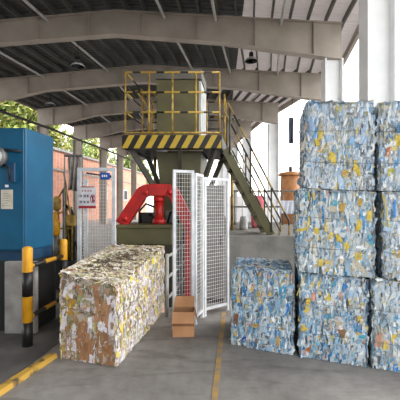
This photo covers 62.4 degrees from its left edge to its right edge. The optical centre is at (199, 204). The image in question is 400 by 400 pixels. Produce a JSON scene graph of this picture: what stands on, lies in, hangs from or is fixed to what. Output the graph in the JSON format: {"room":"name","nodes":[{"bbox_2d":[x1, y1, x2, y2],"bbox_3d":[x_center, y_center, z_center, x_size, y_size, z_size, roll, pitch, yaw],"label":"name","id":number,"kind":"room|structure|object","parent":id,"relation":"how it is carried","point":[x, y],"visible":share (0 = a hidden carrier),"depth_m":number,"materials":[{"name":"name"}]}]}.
{"room":"waste facility","nodes":[
{"label":"waste facility","id":0,"kind":"room"},
{"bbox_2d":[0,289,59,383],"bbox_3d":[-5.100,1.593,4.750,7.800,0.011,5.500,0,0,0],"label":"floor","id":1,"kind":"structure","parent":0,"point":[14,358],"depth_m":3.68,"materials":[{"name":"concrete"}]},
{"bbox_2d":[0,128,55,332],"bbox_3d":[-2.614,0.320,4.332,1.173,2.560,0.695,0,0,0],"label":"tall cabinet","id":2,"kind":"object","parent":1,"relation":"on","point":[26,155],"visible":0.92,"depth_m":4.11,"materials":[{"name":"blue metal"}]},
{"bbox_2d":[22,239,67,347],"bbox_3d":[-1.915,1.028,4.142,0.112,1.120,0.939,0,0,5],"label":"barrier","id":3,"kind":"object","parent":1,"relation":"on","point":[28,314],"visible":0.79,"depth_m":3.69,"materials":[{"name":"yellow metal"}]},
{"bbox_2d":[51,171,83,288],"bbox_3d":[-2.740,0.473,6.505,0.921,2.253,0.790,0,0,0],"label":"pump","id":4,"kind":"object","parent":1,"relation":"on","point":[71,218],"visible":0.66,"depth_m":6.24,"materials":[{"name":"metal"}]},
{"bbox_2d":[64,155,82,259],"bbox_3d":[-2.185,0.365,5.702,0.329,2.470,0.146,0,0,-10],"label":"metal frame","id":5,"kind":"object","parent":1,"relation":"on","point":[73,160],"visible":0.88,"depth_m":5.69,"materials":[{"name":"grey metal"}]},
{"bbox_2d":[77,167,115,261],"bbox_3d":[-1.584,0.515,5.038,0.600,2.170,0.140,0,0,6],"label":"gate","id":6,"kind":"object","parent":1,"relation":"on","point":[103,176],"visible":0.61,"depth_m":5.04,"materials":[{"name":"grey metal"}]},
{"bbox_2d":[79,186,95,207],"bbox_3d":[-1.705,-0.115,4.996,0.260,0.330,0.018,0,0,0],"label":"warning sign","id":7,"kind":"object","parent":6,"relation":"attached to","point":[87,194],"visible":1,"depth_m":5.00,"materials":[{"name":"white plastic"}]},
{"bbox_2d":[0,0,156,138],"bbox_3d":[-7.882,-6.327,16.350,10.686,0.906,42.425,0,0,3],"label":"roof","id":8,"kind":"structure","parent":0,"point":[78,5],"depth_m":14.34,"materials":[{"name":"grey metal"}]},
{"bbox_2d":[45,98,55,105],"bbox_3d":[-7.850,-5.750,17.300,0.520,1.000,0.520,0,0,0],"label":"pendant lamp","id":9,"kind":"object","parent":8,"relation":"hanging from","point":[49,103],"visible":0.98,"depth_m":17.23,"materials":[{"name":"metal"}]},
{"bbox_2d":[71,57,84,69],"bbox_3d":[-4.550,-5.850,12.300,0.520,1.400,0.520,0,0,0],"label":"pendant lamp","id":10,"kind":"object","parent":8,"relation":"hanging from","point":[76,65],"visible":0.99,"depth_m":12.23,"materials":[{"name":"metal"}]},
{"bbox_2d":[113,0,243,118],"bbox_3d":[-0.393,-6.519,16.351,4.319,0.523,42.037,0,0,3],"label":"roof","id":11,"kind":"structure","parent":0,"point":[226,7],"depth_m":13.83,"materials":[{"name":"grey metal"}]},
{"bbox_2d":[0,208,399,399],"bbox_3d":[0.000,1.750,74.000,160.000,0.300,172.000,0,0,0],"label":"floor","id":12,"kind":"structure","parent":0,"point":[161,366],"depth_m":3.13,"materials":[{"name":"concrete"}]},
{"bbox_2d":[0,353,56,396],"bbox_3d":[-1.676,1.575,2.879,0.095,0.050,1.213,0,0,14],"label":"strip","id":13,"kind":"object","parent":12,"relation":"on","point":[30,370],"visible":1,"depth_m":3.05,"materials":[{"name":"paint"}]},
{"bbox_2d":[0,101,65,134],"bbox_3d":[-18.236,-5.651,34.924,7.712,14.517,8.056,0,0,0],"label":"leafy tree","id":14,"kind":"object","parent":12,"relation":"on","point":[12,107],"visible":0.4,"depth_m":33.24,"materials":[{"name":"green plant"}]},
{"bbox_2d":[36,126,48,135],"bbox_3d":[-9.450,-1.560,19.800,0.700,6.320,0.520,0,0,0],"label":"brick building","id":15,"kind":"structure","parent":12,"relation":"on","point":[45,131],"depth_m":19.77,"materials":[{"name":"grey paint"}]},
{"bbox_2d":[36,97,278,126],"bbox_3d":[-2.530,-5.594,19.800,14.440,1.812,0.280,0,0,0],"label":"roof beam","id":16,"kind":"structure","parent":15,"relation":"on","point":[264,112],"depth_m":19.78,"materials":[{"name":"grey metal"}]},
{"bbox_2d":[49,125,72,149],"bbox_3d":[-18.053,-4.871,38.168,5.488,12.953,5.741,0,0,44],"label":"leafy tree","id":17,"kind":"object","parent":12,"relation":"on","point":[58,140],"visible":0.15,"depth_m":37.85,"materials":[{"name":"green plant"}]},
{"bbox_2d":[73,140,83,226],"bbox_3d":[-8.900,-1.560,24.000,0.700,6.320,0.520,0,0,0],"label":"support column","id":18,"kind":"structure","parent":12,"relation":"on","point":[77,145],"depth_m":23.97,"materials":[{"name":"grey paint"}]},
{"bbox_2d":[0,110,135,162],"bbox_3d":[-8.485,-4.620,24.476,0.453,0.150,23.288,0,0,9],"label":"conduit pipe","id":19,"kind":"object","parent":18,"relation":"attached to","point":[1,111],"visible":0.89,"depth_m":20.47,"materials":[{"name":"metal"}]},
{"bbox_2d":[73,117,250,139],"bbox_3d":[-2.745,-5.593,24.000,12.910,1.813,0.280,0,0,0],"label":"roof beam","id":20,"kind":"structure","parent":18,"relation":"on","point":[88,131],"depth_m":23.98,"materials":[{"name":"grey paint"}]},
{"bbox_2d":[66,133,94,157],"bbox_3d":[-16.422,-4.230,43.942,5.323,11.669,3.800,0,0,23],"label":"leafy tree","id":21,"kind":"object","parent":12,"relation":"on","point":[86,152],"visible":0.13,"depth_m":43.30,"materials":[{"name":"green plant"}]},
{"bbox_2d":[53,147,145,222],"bbox_3d":[-12.666,-1.650,36.000,3.355,6.500,33.388,0,0,9],"label":"brick building","id":22,"kind":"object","parent":12,"relation":"on","point":[58,154],"visible":0.3,"depth_m":34.43,"materials":[{"name":"brick"}]},
{"bbox_2d":[86,138,115,164],"bbox_3d":[-15.687,-5.239,51.113,5.449,13.688,5.002,0,0,0],"label":"leafy tree","id":23,"kind":"object","parent":12,"relation":"on","point":[95,142],"visible":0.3,"depth_m":50.03,"materials":[{"name":"green plant"}]},
{"bbox_2d":[99,149,107,223],"bbox_3d":[-8.200,-1.560,28.000,0.700,6.320,0.520,0,0,0],"label":"support column","id":24,"kind":"structure","parent":12,"relation":"on","point":[102,153],"depth_m":27.97,"materials":[{"name":"grey paint"}]},
{"bbox_2d":[99,131,237,149],"bbox_3d":[-2.645,-5.592,28.000,11.710,1.815,0.280,0,0,0],"label":"roof beam","id":25,"kind":"structure","parent":24,"relation":"on","point":[108,142],"depth_m":27.98,"materials":[{"name":"grey paint"}]},
{"bbox_2d":[241,0,274,100],"bbox_3d":[2.343,-6.332,15.759,1.986,0.218,40.504,0,0,-1],"label":"roof purlin","id":26,"kind":"structure","parent":25,"relation":"on","point":[273,1],"depth_m":14.21,"materials":[{"name":"metal"}]},
{"bbox_2d":[231,0,295,119],"bbox_3d":[2.909,-6.298,15.767,2.066,0.215,40.508,0,0,-1],"label":"roof purlin","id":27,"kind":"structure","parent":25,"relation":"on","point":[293,1],"depth_m":10.97,"materials":[{"name":"metal"}]},
{"bbox_2d":[238,0,315,119],"bbox_3d":[3.475,-6.260,15.775,2.145,0.222,40.514,0,0,-1],"label":"roof purlin","id":28,"kind":"structure","parent":25,"relation":"on","point":[263,99],"depth_m":11.23,"materials":[{"name":"metal"}]},
{"bbox_2d":[59,244,164,366],"bbox_3d":[-1.036,1.084,4.146,0.782,1.025,1.793,0,0,9],"label":"bale","id":29,"kind":"object","parent":12,"relation":"on","point":[109,299],"visible":1,"depth_m":3.42,"materials":[{"name":"paper"}]},
{"bbox_2d":[117,156,123,217],"bbox_3d":[-7.750,-1.560,32.000,0.700,6.320,0.520,0,0,0],"label":"support column","id":30,"kind":"structure","parent":12,"relation":"on","point":[120,161],"depth_m":31.97,"materials":[{"name":"grey paint"}]},
{"bbox_2d":[117,147,202,156],"bbox_3d":[-2.620,-5.592,32.000,10.860,1.817,0.280,0,0,0],"label":"roof beam","id":31,"kind":"structure","parent":30,"relation":"on","point":[120,151],"depth_m":31.98,"materials":[{"name":"grey paint"}]},
{"bbox_2d":[212,0,244,116],"bbox_3d":[1.164,-6.402,15.750,1.916,0.236,40.502,0,0,0],"label":"roof purlin","id":32,"kind":"structure","parent":31,"relation":"on","point":[235,7],"depth_m":14.16,"materials":[{"name":"metal"}]},
{"bbox_2d":[111,148,145,170],"bbox_3d":[-12.799,-4.759,60.159,6.599,12.731,7.056,0,0,0],"label":"leafy tree","id":33,"kind":"object","parent":12,"relation":"on","point":[127,163],"visible":0.19,"depth_m":58.63,"materials":[{"name":"green plant"}]},
{"bbox_2d":[131,162,137,219],"bbox_3d":[-7.200,-1.560,36.000,0.700,6.320,0.520,0,0,0],"label":"support column","id":34,"kind":"structure","parent":12,"relation":"on","point":[133,164],"depth_m":35.97,"materials":[{"name":"grey paint"}]},
{"bbox_2d":[131,150,201,161],"bbox_3d":[-2.495,-5.591,36.000,10.010,1.818,0.280,0,0,0],"label":"roof beam","id":35,"kind":"structure","parent":34,"relation":"on","point":[141,158],"depth_m":35.98,"materials":[{"name":"grey paint"}]},
{"bbox_2d":[0,77,111,135],"bbox_3d":[-9.538,-5.937,15.729,0.552,0.243,40.897,0,0,8],"label":"roof purlin","id":36,"kind":"structure","parent":35,"relation":"on","point":[34,96],"depth_m":18.81,"materials":[{"name":"metal"}]},
{"bbox_2d":[0,69,116,135],"bbox_3d":[-8.985,-5.991,15.726,0.587,0.252,40.858,0,0,8],"label":"roof purlin","id":37,"kind":"structure","parent":35,"relation":"on","point":[2,72],"depth_m":18.34,"materials":[{"name":"metal"}]},
{"bbox_2d":[0,60,122,134],"bbox_3d":[-8.431,-6.045,15.725,0.622,0.262,40.821,0,0,7],"label":"roof purlin","id":38,"kind":"structure","parent":35,"relation":"on","point":[5,65],"depth_m":15.63,"materials":[{"name":"metal"}]},
{"bbox_2d":[0,50,123,133],"bbox_3d":[-7.878,-6.099,15.723,0.658,0.271,40.786,0,0,7],"label":"roof purlin","id":39,"kind":"structure","parent":35,"relation":"on","point":[15,63],"depth_m":14.93,"materials":[{"name":"metal"}]},
{"bbox_2d":[23,97,105,136],"bbox_3d":[-10.092,-5.884,15.732,0.516,0.235,40.938,0,0,9],"label":"roof purlin","id":40,"kind":"structure","parent":35,"relation":"on","point":[25,98],"depth_m":19.18,"materials":[{"name":"metal"}]},
{"bbox_2d":[3,46,130,131],"bbox_3d":[-7.324,-6.152,15.721,0.694,0.281,40.752,0,0,7],"label":"roof purlin","id":41,"kind":"structure","parent":35,"relation":"on","point":[9,48],"depth_m":14.57,"materials":[{"name":"metal"}]},
{"bbox_2d":[0,14,141,131],"bbox_3d":[-6.182,-6.260,15.717,0.834,0.300,40.693,0,0,6],"label":"roof purlin","id":42,"kind":"structure","parent":35,"relation":"on","point":[43,47],"depth_m":14.26,"materials":[{"name":"metal"}]},
{"bbox_2d":[0,0,147,131],"bbox_3d":[-5.611,-6.314,15.715,0.905,0.309,40.666,0,0,5],"label":"roof purlin","id":43,"kind":"structure","parent":35,"relation":"on","point":[3,3],"depth_m":13.25,"materials":[{"name":"metal"}]},
{"bbox_2d":[20,45,135,131],"bbox_3d":[-6.753,-6.206,15.719,0.764,0.290,40.722,0,0,6],"label":"roof purlin","id":44,"kind":"structure","parent":35,"relation":"on","point":[26,47],"depth_m":14.56,"materials":[{"name":"metal"}]},
{"bbox_2d":[16,0,150,129],"bbox_3d":[-5.039,-6.368,15.714,0.976,0.318,40.640,0,0,5],"label":"roof purlin","id":45,"kind":"structure","parent":35,"relation":"on","point":[21,2],"depth_m":13.57,"materials":[{"name":"metal"}]},
{"bbox_2d":[38,0,156,130],"bbox_3d":[-4.468,-6.422,15.714,1.046,0.328,40.618,0,0,4],"label":"roof purlin","id":46,"kind":"structure","parent":35,"relation":"on","point":[45,3],"depth_m":13.47,"materials":[{"name":"metal"}]},
{"bbox_2d":[59,0,145,97],"bbox_3d":[-3.896,-6.476,15.715,1.117,0.337,40.597,0,0,4],"label":"roof purlin","id":47,"kind":"structure","parent":35,"relation":"on","point":[65,3],"depth_m":13.39,"materials":[{"name":"metal"}]},
{"bbox_2d":[80,0,154,96],"bbox_3d":[-3.325,-6.529,15.716,1.188,0.347,40.578,0,0,4],"label":"roof purlin","id":48,"kind":"structure","parent":35,"relation":"on","point":[86,3],"depth_m":13.58,"materials":[{"name":"metal"}]},
{"bbox_2d":[101,0,154,64],"bbox_3d":[-2.758,-6.559,15.718,1.268,0.308,40.561,0,0,3],"label":"roof purlin","id":49,"kind":"structure","parent":35,"relation":"on","point":[107,5],"depth_m":13.54,"materials":[{"name":"metal"}]},
{"bbox_2d":[120,0,167,65],"bbox_3d":[-2.191,-6.587,15.720,1.348,0.266,40.547,0,0,3],"label":"roof purlin","id":50,"kind":"structure","parent":35,"relation":"on","point":[124,3],"depth_m":13.65,"materials":[{"name":"metal"}]},
{"bbox_2d":[245,0,336,120],"bbox_3d":[4.042,-6.221,15.784,2.224,0.230,40.522,0,0,-2],"label":"roof purlin","id":51,"kind":"structure","parent":35,"relation":"on","point":[333,2],"depth_m":11.02,"materials":[{"name":"metal"}]},
{"bbox_2d":[137,162,158,183],"bbox_3d":[-10.128,-3.551,62.126,6.100,10.318,6.018,0,0,22],"label":"leafy tree","id":52,"kind":"object","parent":12,"relation":"on","point":[144,162],"visible":0.08,"depth_m":60.85,"materials":[{"name":"green plant"}]},
{"bbox_2d":[116,69,206,306],"bbox_3d":[-0.250,-0.500,7.304,1.507,4.200,4.676,0,0,10],"label":"baler","id":53,"kind":"object","parent":12,"relation":"on","point":[155,228],"visible":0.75,"depth_m":5.95,"materials":[{"name":"green paint"}]},
{"bbox_2d":[155,69,206,95],"bbox_3d":[-0.340,-2.460,6.530,0.960,0.280,0.940,0,0,0],"label":"hood","id":54,"kind":"object","parent":53,"relation":"attached to","point":[160,77],"depth_m":6.10,"materials":[{"name":"grey paint"}]},
{"bbox_2d":[165,245,183,316],"bbox_3d":[-0.384,1.149,5.298,0.054,0.902,1.218,0,0,8],"label":"guide","id":55,"kind":"object","parent":12,"relation":"on","point":[167,275],"visible":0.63,"depth_m":4.71,"materials":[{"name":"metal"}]},
{"bbox_2d":[172,170,193,328],"bbox_3d":[-0.217,0.570,4.350,0.334,2.060,0.079,0,0,-23],"label":"panel","id":56,"kind":"object","parent":12,"relation":"on","point":[174,171],"visible":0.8,"depth_m":4.34,"materials":[{"name":"white paint"}]},
{"bbox_2d":[172,296,196,336],"bbox_3d":[-0.184,1.385,4.059,0.299,0.430,0.369,0,0,0],"label":"cardboard box","id":57,"kind":"object","parent":12,"relation":"on","point":[184,313],"visible":1,"depth_m":4.00,"materials":[{"name":"brown cardboard"}]},
{"bbox_2d":[194,173,203,324],"bbox_3d":[-0.016,0.585,4.565,0.076,2.030,0.361,0,0,19],"label":"panel","id":58,"kind":"object","parent":12,"relation":"on","point":[196,175],"visible":0.96,"depth_m":4.54,"materials":[{"name":"white paint"}]},
{"bbox_2d":[206,185,224,302],"bbox_3d":[0.225,0.640,5.503,0.350,1.920,0.355,0,0,0],"label":"tall cabinet","id":59,"kind":"object","parent":12,"relation":"on","point":[210,211],"visible":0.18,"depth_m":5.34,"materials":[{"name":"grey metal"}]},
{"bbox_2d":[204,177,229,316],"bbox_3d":[0.244,0.600,4.890,0.534,2.000,0.084,0,0,-39],"label":"panel","id":60,"kind":"object","parent":12,"relation":"on","point":[226,185],"visible":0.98,"depth_m":4.93,"materials":[{"name":"white paint"}]},
{"bbox_2d":[211,312,225,399],"bbox_3d":[0.218,1.598,3.651,0.060,0.004,2.520,0,0,6],"label":"floor marking","id":61,"kind":"object","parent":12,"relation":"on","point":[222,325],"depth_m":3.39,"materials":[{"name":"yellow paint"}]},
{"bbox_2d":[217,160,222,184],"bbox_3d":[2.200,-1.630,36.000,0.720,6.460,0.520,0,0,0],"label":"support column","id":62,"kind":"structure","parent":12,"relation":"on","point":[220,175],"depth_m":35.97,"materials":[{"name":"paint"}]},
{"bbox_2d":[223,163,229,221],"bbox_3d":[2.500,-1.630,32.000,0.720,6.460,0.520,0,0,0],"label":"support column","id":63,"kind":"structure","parent":12,"relation":"on","point":[225,173],"depth_m":31.97,"materials":[{"name":"paint"}]},
{"bbox_2d":[231,148,237,221],"bbox_3d":[2.900,-1.630,28.000,0.720,6.460,0.520,0,0,0],"label":"support column","id":64,"kind":"structure","parent":12,"relation":"on","point":[235,150],"depth_m":27.97,"materials":[{"name":"paint"}]},
{"bbox_2d":[242,138,250,221],"bbox_3d":[3.400,-1.630,24.000,0.720,6.460,0.520,0,0,0],"label":"support column","id":65,"kind":"structure","parent":12,"relation":"on","point":[245,212],"depth_m":23.97,"materials":[{"name":"paint"}]},
{"bbox_2d":[230,257,294,354],"bbox_3d":[0.756,1.142,4.010,0.717,0.908,0.979,0,0,12],"label":"bale","id":66,"kind":"object","parent":12,"relation":"on","point":[262,316],"visible":1,"depth_m":3.64,"materials":[{"name":"blue plastic"}]},
{"bbox_2d":[267,123,278,221],"bbox_3d":[4.380,-1.630,19.800,0.720,6.460,0.520,0,0,0],"label":"support column","id":67,"kind":"structure","parent":12,"relation":"on","point":[272,129],"depth_m":19.77,"materials":[{"name":"paint"}]},
{"bbox_2d":[294,262,369,366],"bbox_3d":[1.426,1.140,3.715,0.689,0.912,0.903,0,0,13],"label":"bale","id":68,"kind":"object","parent":12,"relation":"on","point":[331,313],"visible":0.8,"depth_m":3.36,"materials":[{"name":"blue plastic"}]},
{"bbox_2d":[292,188,377,277],"bbox_3d":[1.446,0.258,3.681,0.781,0.907,0.922,0,0,14],"label":"bale","id":69,"kind":"object","parent":68,"relation":"on","point":[334,230],"visible":1,"depth_m":3.34,"materials":[{"name":"blue plastic"}]},
{"bbox_2d":[297,99,377,190],"bbox_3d":[1.475,-0.624,3.723,0.731,0.949,1.006,0,0,9],"label":"bale","id":70,"kind":"object","parent":69,"relation":"on","point":[337,140],"visible":0.99,"depth_m":3.35,"materials":[{"name":"blue plastic"}]},
{"bbox_2d":[321,58,343,101],"bbox_3d":[4.440,-1.630,11.100,0.720,6.460,0.520,0,0,0],"label":"support column","id":71,"kind":"structure","parent":12,"relation":"on","point":[332,71],"depth_m":11.07,"materials":[{"name":"paint"}]},
{"bbox_2d":[359,0,396,106],"bbox_3d":[3.920,-1.630,7.300,0.740,6.460,0.520,0,0,0],"label":"support column","id":72,"kind":"structure","parent":12,"relation":"on","point":[377,18],"depth_m":7.27,"materials":[{"name":"paint"}]},
{"bbox_2d":[366,273,399,371],"bbox_3d":[2.091,1.142,3.473,0.719,0.908,0.938,0,0,12],"label":"bale","id":73,"kind":"object","parent":12,"relation":"on","point":[383,333],"visible":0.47,"depth_m":3.20,"materials":[{"name":"blue plastic"}]},
{"bbox_2d":[372,191,399,279],"bbox_3d":[2.197,0.277,3.445,0.743,0.898,0.911,0,0,12],"label":"bale","id":74,"kind":"object","parent":73,"relation":"on","point":[387,203],"visible":0.61,"depth_m":3.20,"materials":[{"name":"blue plastic"}]},
{"bbox_2d":[364,100,399,190],"bbox_3d":[2.137,-0.570,3.429,0.721,0.891,0.944,0,0,12],"label":"bale","id":75,"kind":"object","parent":74,"relation":"on","point":[386,154],"visible":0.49,"depth_m":3.20,"materials":[{"name":"blue plastic"}]},
{"bbox_3d":[-11.200,-1.560,11.100,0.700,6.320,0.520,0,0,0],"label":"support column","id":76,"kind":"structure","parent":12,"relation":"on","visible":0},
{"bbox_2d":[0,9,342,59],"bbox_3d":[-3.375,-5.596,11.100,16.250,1.807,0.280,0,0,0],"label":"roof beam","id":77,"kind":"structure","parent":76,"relation":"on","point":[311,39],"depth_m":11.08,"materials":[{"name":"grey metal"}]},
{"bbox_2d":[231,0,286,118],"bbox_3d":[2.581,-6.082,17.674,2.066,0.129,36.712,0,0,-1],"label":"roof beam","id":78,"kind":"structure","parent":77,"relation":"attached to","point":[284,1],"depth_m":11.03,"materials":[{"name":"grey metal"}]},
{"bbox_3d":[-10.400,-1.560,15.400,0.700,6.320,0.520,0,0,0],"label":"support column","id":79,"kind":"structure","parent":12,"relation":"on","visible":0},
{"bbox_2d":[0,64,320,101],"bbox_3d":[-2.520,-5.596,15.400,16.360,1.809,0.280,0,0,0],"label":"roof beam","id":80,"kind":"structure","parent":79,"relation":"on","point":[296,85],"depth_m":15.38,"materials":[{"name":"grey metal"}]},
{"bbox_2d":[0,51,128,134],"bbox_3d":[-7.252,-5.902,17.619,0.701,0.161,36.962,0,0,7],"label":"roof beam","id":81,"kind":"structure","parent":80,"relation":"attached to","point":[1,53],"depth_m":14.70,"materials":[{"name":"grey metal"}]},
{"bbox_2d":[22,0,141,117],"bbox_3d":[-4.552,-6.161,17.614,1.045,0.220,36.819,0,0,5],"label":"roof beam","id":82,"kind":"structure","parent":80,"relation":"attached to","point":[30,5],"depth_m":12.93,"materials":[{"name":"grey metal"}]},
{"bbox_2d":[138,0,179,65],"bbox_3d":[-1.625,-6.576,15.723,1.428,0.277,40.534,0,0,2],"label":"roof purlin","id":83,"kind":"structure","parent":80,"relation":"on","point":[142,3],"depth_m":13.55,"materials":[{"name":"metal"}]},
{"bbox_2d":[155,0,192,68],"bbox_3d":[-0.980,-6.312,17.630,1.545,0.194,36.716,0,0,2],"label":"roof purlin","id":84,"kind":"structure","parent":80,"relation":"attached to","point":[156,1],"depth_m":12.81,"materials":[{"name":"grey metal"}]},
{"bbox_2d":[158,0,192,66],"bbox_3d":[-1.058,-6.549,15.727,1.508,0.285,40.524,0,0,2],"label":"roof purlin","id":85,"kind":"structure","parent":80,"relation":"on","point":[160,1],"depth_m":13.59,"materials":[{"name":"metal"}]},
{"bbox_2d":[176,0,205,67],"bbox_3d":[-0.491,-6.512,15.731,1.588,0.273,40.515,0,0,1],"label":"roof purlin","id":86,"kind":"structure","parent":80,"relation":"on","point":[181,10],"depth_m":13.46,"materials":[{"name":"metal"}]},
{"bbox_2d":[195,0,218,98],"bbox_3d":[0.076,-6.476,15.735,1.668,0.261,40.509,0,0,1],"label":"roof purlin","id":87,"kind":"structure","parent":80,"relation":"on","point":[196,1],"depth_m":13.71,"materials":[{"name":"metal"}]},
{"bbox_2d":[210,0,230,100],"bbox_3d":[0.531,-6.211,17.650,1.862,0.166,36.702,0,0,0],"label":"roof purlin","id":88,"kind":"structure","parent":80,"relation":"attached to","point":[212,1],"depth_m":12.96,"materials":[{"name":"grey metal"}]},
{"bbox_2d":[214,0,231,98],"bbox_3d":[0.643,-6.439,15.740,1.748,0.249,40.505,0,0,1],"label":"roof purlin","id":89,"kind":"structure","parent":80,"relation":"on","point":[215,1],"depth_m":13.50,"materials":[{"name":"metal"}]},
{"bbox_2d":[233,0,258,99],"bbox_3d":[1.749,-6.365,15.750,1.962,0.224,40.502,0,0,0],"label":"roof purlin","id":90,"kind":"structure","parent":80,"relation":"on","point":[257,68],"depth_m":14.14,"materials":[{"name":"metal"}]},
{"bbox_2d":[251,0,356,122],"bbox_3d":[4.607,-6.182,15.793,2.303,0.238,40.532,0,0,-2],"label":"roof purlin","id":91,"kind":"structure","parent":80,"relation":"on","point":[353,2],"depth_m":10.80,"materials":[{"name":"metal"}]},
{"bbox_2d":[229,196,279,220],"bbox_3d":[15.500,0.350,32.650,29.186,2.500,0.298,0,0,6],"label":"wall","id":92,"kind":"structure","parent":0,"point":[239,197],"depth_m":33.68,"materials":[{"name":"white paint"}]},
{"bbox_2d":[229,222,294,296],"bbox_3d":[2.160,1.075,8.175,2.831,1.050,5.256,0,0,7],"label":"floor","id":93,"kind":"structure","parent":0,"point":[251,243],"depth_m":5.81,"materials":[{"name":"concrete"}]},
{"bbox_2d":[122,71,233,229],"bbox_3d":[-0.292,-0.864,6.435,2.065,2.828,1.730,0,0,0],"label":"access platform","id":94,"kind":"object","parent":93,"relation":"on","point":[145,146],"visible":0.8,"depth_m":5.62,"materials":[{"name":"metal"}]},
{"bbox_2d":[240,216,247,229],"bbox_3d":[0.979,0.397,7.399,0.173,0.306,0.315,0,0,0],"label":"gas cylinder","id":95,"kind":"object","parent":93,"relation":"on","point":[243,219],"visible":1,"depth_m":7.26,"materials":[{"name":"plastic"}]},
{"bbox_2d":[220,102,289,234],"bbox_3d":[1.018,-0.643,6.320,1.240,2.451,0.676,0,0,0],"label":"stair","id":96,"kind":"structure","parent":93,"relation":"on","point":[251,201],"depth_m":6.00,"materials":[{"name":"metal"}]},
{"bbox_2d":[251,195,263,227],"bbox_3d":[1.402,0.154,7.997,0.320,0.791,0.375,0,0,0],"label":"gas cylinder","id":97,"kind":"object","parent":93,"relation":"on","point":[253,224],"visible":0.34,"depth_m":7.85,"materials":[{"name":"metal"}]},
{"bbox_2d":[234,190,294,224],"bbox_3d":[2.275,0.074,9.000,2.750,0.952,0.044,0,0,0],"label":"railing","id":98,"kind":"object","parent":93,"relation":"on","point":[235,191],"visible":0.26,"depth_m":8.98,"materials":[{"name":"grey metal"}]},
{"bbox_2d":[280,201,293,213],"bbox_3d":[2.410,0.065,8.953,0.502,0.371,0.042,0,0,0],"label":"plastic sheet","id":99,"kind":"object","parent":98,"relation":"hanging from","point":[288,206],"visible":0.66,"depth_m":8.95,"materials":[{"name":"white plastic"}]},
{"bbox_2d":[279,166,299,223],"bbox_3d":[2.660,-0.290,9.700,0.680,1.680,0.680,0,0,0],"label":"storage tank","id":100,"kind":"object","parent":93,"relation":"on","point":[288,181],"visible":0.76,"depth_m":9.46,"materials":[{"name":"metal"}]},
{"bbox_2d":[232,0,358,125],"bbox_3d":[4.099,-6.393,16.220,4.692,0.342,41.796,0,0,3],"label":"roof","id":101,"kind":"structure","parent":0,"point":[263,8],"depth_m":11.33,"materials":[{"name":"white metal"}]},
{"bbox_2d":[245,50,257,63],"bbox_3d":[2.050,-6.125,13.200,0.520,0.750,0.520,0,0,0],"label":"pendant lamp","id":102,"kind":"object","parent":101,"relation":"hanging from","point":[250,60],"visible":0.96,"depth_m":13.13,"materials":[{"name":"metal"}]},
{"bbox_2d":[289,98,293,143],"bbox_3d":[5.122,-4.895,18.509,0.290,2.911,0.162,0,0,0],"label":"hanging cloth","id":103,"kind":"object","parent":101,"relation":"hanging from","point":[291,120],"visible":0.99,"depth_m":18.50,"materials":[{"name":"fabric"}]},
{"bbox_2d":[231,24,358,147],"bbox_3d":[5.240,-6.115,15.798,2.402,0.365,40.541,0,0,-2],"label":"trim","id":104,"kind":"structure","parent":101,"relation":"attached to","point":[355,37],"depth_m":13.60,"materials":[{"name":"grey paint"}]},
{"bbox_3d":[-3.985,-5.597,7.300,16.430,1.805,0.280,0,0,0],"label":"roof beam","id":105,"kind":"structure","parent":0,"visible":0},
{"bbox_2d":[15,99,76,125],"bbox_3d":[-10.645,-5.834,15.735,0.481,0.232,40.982,0,0,9],"label":"roof purlin","id":106,"kind":"structure","parent":105,"relation":"on","point":[17,100],"depth_m":19.22,"materials":[{"name":"metal"}]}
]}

